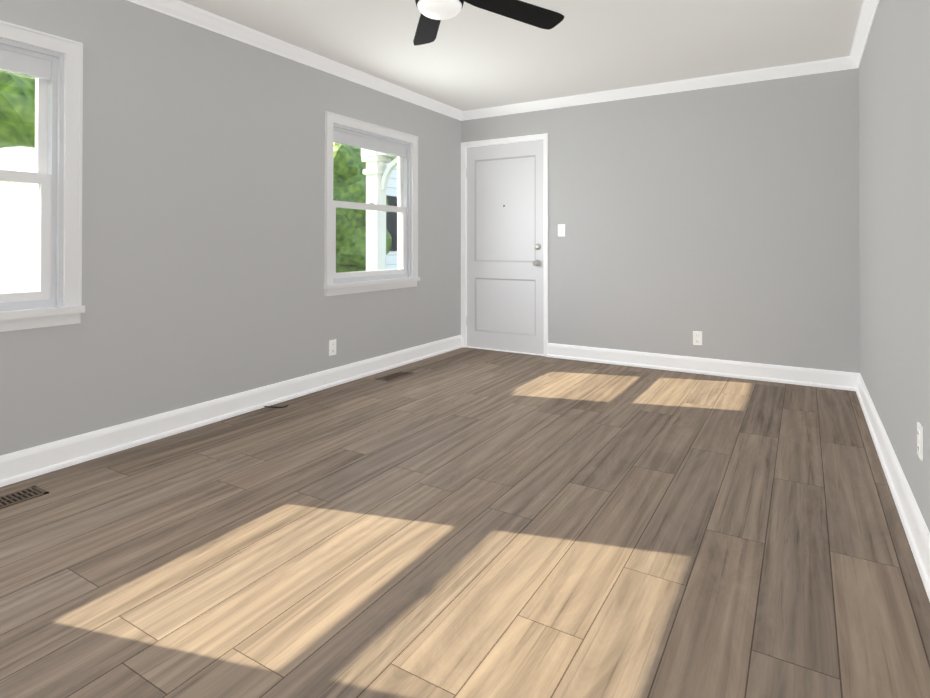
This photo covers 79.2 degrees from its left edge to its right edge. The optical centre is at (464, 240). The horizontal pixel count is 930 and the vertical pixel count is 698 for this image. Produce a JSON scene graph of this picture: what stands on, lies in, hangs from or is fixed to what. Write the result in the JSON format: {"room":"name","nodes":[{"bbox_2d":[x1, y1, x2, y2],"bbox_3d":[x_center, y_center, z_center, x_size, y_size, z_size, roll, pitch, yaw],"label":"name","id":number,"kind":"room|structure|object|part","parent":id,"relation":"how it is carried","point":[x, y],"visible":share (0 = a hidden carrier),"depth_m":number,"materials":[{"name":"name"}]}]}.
{"room":"empty living room","nodes":[
{"label":"empty living room","id":0,"kind":"room"},
{"bbox_2d":[0,0,460,455],"bbox_3d":[-1.668,-0.129,3.434,0.150,2.490,6.360,0,0,31],"label":"wall","id":1,"kind":"structure","parent":0,"point":[203,183],"depth_m":3.40,"materials":[{"name":"grey paint"}]},
{"bbox_2d":[0,20,84,331],"bbox_3d":[-2.291,-0.290,2.357,0.195,1.407,1.195,0,0,31],"label":"window","id":2,"kind":"structure","parent":1,"relation":"in","point":[52,64],"depth_m":2.75,"materials":[{"name":"white wood"}]},
{"bbox_2d":[0,335,462,486],"bbox_3d":[-1.591,1.050,3.379,0.030,0.132,6.060,0,0,31],"label":"baseboard","id":3,"kind":"structure","parent":1,"relation":"attached to","point":[21,465],"depth_m":3.30,"materials":[{"name":"white wood"}]},
{"bbox_2d":[127,0,462,120],"bbox_3d":[-1.579,-1.333,3.389,0.059,0.082,6.060,0,0,31],"label":"crown molding","id":4,"kind":"structure","parent":1,"relation":"attached to","point":[186,12],"depth_m":3.91,"materials":[{"name":"white wood"}]},
{"bbox_2d":[329,339,335,355],"bbox_3d":[-1.022,0.829,4.346,0.008,0.116,0.072,0,0,31],"label":"electrical outlet","id":5,"kind":"object","parent":1,"relation":"attached to","point":[332,347],"visible":1,"depth_m":4.34,"materials":[{"name":"white plastic"}]},
{"bbox_2d":[324,111,419,295],"bbox_3d":[-0.810,-0.273,4.814,0.195,1.407,1.194,0,0,31],"label":"window","id":6,"kind":"structure","parent":1,"relation":"in","point":[363,135],"depth_m":4.81,"materials":[{"name":"white wood"}]},
{"bbox_2d":[0,347,929,697],"bbox_3d":[-0.113,1.159,2.488,3.780,0.100,6.360,0,0,31],"label":"floor","id":7,"kind":"structure","parent":0,"point":[470,523],"depth_m":2.00,"materials":[{"name":"brown wood"}]},
{"bbox_2d":[0,486,48,508],"bbox_3d":[-1.967,1.106,2.357,0.136,0.004,0.336,0,0,31],"label":"floor vent","id":8,"kind":"object","parent":7,"relation":"in","point":[17,497],"visible":1,"depth_m":2.43,"materials":[{"name":"brown metal"}]},
{"bbox_2d":[376,371,411,380],"bbox_3d":[-0.584,1.122,4.652,0.136,0.004,0.336,0,0,31],"label":"floor vent","id":9,"kind":"object","parent":7,"relation":"in","point":[393,376],"visible":1,"depth_m":4.63,"materials":[{"name":"brown metal"}]},
{"bbox_2d":[179,0,862,110],"bbox_3d":[-0.113,-1.441,2.506,3.780,0.120,6.360,0,0,31],"label":"ceiling","id":10,"kind":"structure","parent":0,"point":[471,57],"depth_m":3.86,"materials":[{"name":"white paint"}]},
{"bbox_2d":[413,0,563,45],"bbox_3d":[-0.202,-1.187,2.534,0.856,0.387,1.431,0,0,31],"label":"fan","id":11,"kind":"object","parent":10,"relation":"hanging from","point":[434,13],"visible":1,"depth_m":2.77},
{"bbox_2d":[461,68,859,372],"bbox_3d":[1.490,-0.117,5.156,3.480,2.490,0.150,0,0,31],"label":"wall","id":12,"kind":"structure","parent":0,"point":[724,220],"depth_m":4.72,"materials":[{"name":"grey paint"}]},
{"bbox_2d":[461,133,547,356],"bbox_3d":[0.421,0.048,5.789,0.988,2.170,0.168,0,0,31],"label":"door frame","id":13,"kind":"structure","parent":12,"relation":"attached to","point":[465,145],"depth_m":5.84,"materials":[{"name":"white wood"}]},
{"bbox_2d":[467,140,543,354],"bbox_3d":[0.393,0.068,5.728,0.886,2.108,0.114,0,0,31],"label":"door","id":14,"kind":"structure","parent":12,"relation":"in","point":[505,277],"depth_m":5.74,"materials":[{"name":"white wood"}]},
{"bbox_3d":[0.701,0.146,5.516,0.064,0.224,0.070,0,0,31],"label":"knob","id":15,"kind":"part","parent":14,"relation":"part of","materials":[{"name":"grey metal"}]},
{"bbox_2d":[558,224,564,235],"bbox_3d":[0.924,-0.094,5.399,0.072,0.116,0.018,0,0,31],"label":"switch plate","id":16,"kind":"object","parent":12,"relation":"attached to","point":[561,229],"visible":1,"depth_m":5.40,"materials":[{"name":"white plastic"}]},
{"bbox_2d":[463,57,846,119],"bbox_3d":[1.436,-1.321,5.076,3.360,0.082,0.059,0,0,31],"label":"crown molding","id":17,"kind":"structure","parent":12,"relation":"attached to","point":[835,64],"depth_m":4.86,"materials":[{"name":"white wood"}]},
{"bbox_2d":[693,331,701,344],"bbox_3d":[1.971,0.830,4.767,0.072,0.116,0.008,0,0,31],"label":"electrical outlet","id":18,"kind":"object","parent":12,"relation":"attached to","point":[697,337],"visible":1,"depth_m":4.76,"materials":[{"name":"white plastic"}]},
{"bbox_2d":[547,343,851,390],"bbox_3d":[1.844,1.060,4.829,2.425,0.132,0.030,0,0,31],"label":"baseboard","id":19,"kind":"structure","parent":12,"relation":"attached to","point":[841,380],"depth_m":4.70,"materials":[{"name":"white wood"}]},
{"bbox_2d":[859,0,929,531],"bbox_3d":[1.441,-0.142,1.560,0.150,2.490,6.360,0,0,31],"label":"wall","id":20,"kind":"structure","parent":0,"point":[894,154],"depth_m":2.46,"materials":[{"name":"grey paint"}]},
{"bbox_2d":[847,0,879,69],"bbox_3d":[1.352,-1.346,1.622,0.059,0.082,6.060,0,0,31],"label":"crown molding","id":21,"kind":"structure","parent":20,"relation":"attached to","point":[869,7],"depth_m":3.59,"materials":[{"name":"white wood"}]},
{"bbox_2d":[852,372,929,600],"bbox_3d":[1.364,1.037,1.598,0.030,0.132,6.060,0,0,31],"label":"baseboard","id":22,"kind":"structure","parent":20,"relation":"attached to","point":[917,532],"depth_m":2.33,"materials":[{"name":"white wood"}]},
{"bbox_2d":[917,422,922,460],"bbox_3d":[1.621,0.716,2.006,0.008,0.116,0.072,0,0,31],"label":"electrical outlet","id":23,"kind":"object","parent":20,"relation":"attached to","point":[920,440],"visible":1,"depth_m":1.99,"materials":[{"name":"white plastic"}]},
{"label":"outside","id":24,"kind":"structure","parent":0,"visible":0},
{"label":"lawn","id":25,"kind":"structure","parent":24,"visible":0},
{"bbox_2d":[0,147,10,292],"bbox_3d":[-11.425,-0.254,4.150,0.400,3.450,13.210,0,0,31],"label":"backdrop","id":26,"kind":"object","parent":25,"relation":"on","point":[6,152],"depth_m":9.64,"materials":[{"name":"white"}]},
{"bbox_2d":[0,70,34,147],"bbox_3d":[-5.398,-0.539,6.052,2.081,4.046,1.922,0,0,31],"label":"tree","id":27,"kind":"object","parent":25,"relation":"on","point":[28,123],"depth_m":5.79,"materials":[{"name":"green plant"}]},
{"bbox_2d":[10,147,396,292],"bbox_3d":[-5.421,-1.421,15.958,7.100,5.950,12.600,0,0,31],"label":"neighbor house","id":28,"kind":"structure","parent":25,"relation":"on","point":[19,161],"depth_m":10.84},
{"bbox_2d":[333,142,391,272],"bbox_3d":[-2.370,-0.300,11.091,1.676,3.640,1.960,0,0,31],"label":"tree","id":29,"kind":"object","parent":25,"relation":"on","point":[357,226],"depth_m":10.69,"materials":[{"name":"green plant"}]},
{"bbox_2d":[361,148,396,270],"bbox_3d":[0.301,0.017,8.587,1.600,2.970,4.500,0,0,31],"label":"porch","id":30,"kind":"object","parent":25,"relation":"on","point":[370,159],"depth_m":7.10,"materials":[{"name":"white wood"}]}
]}

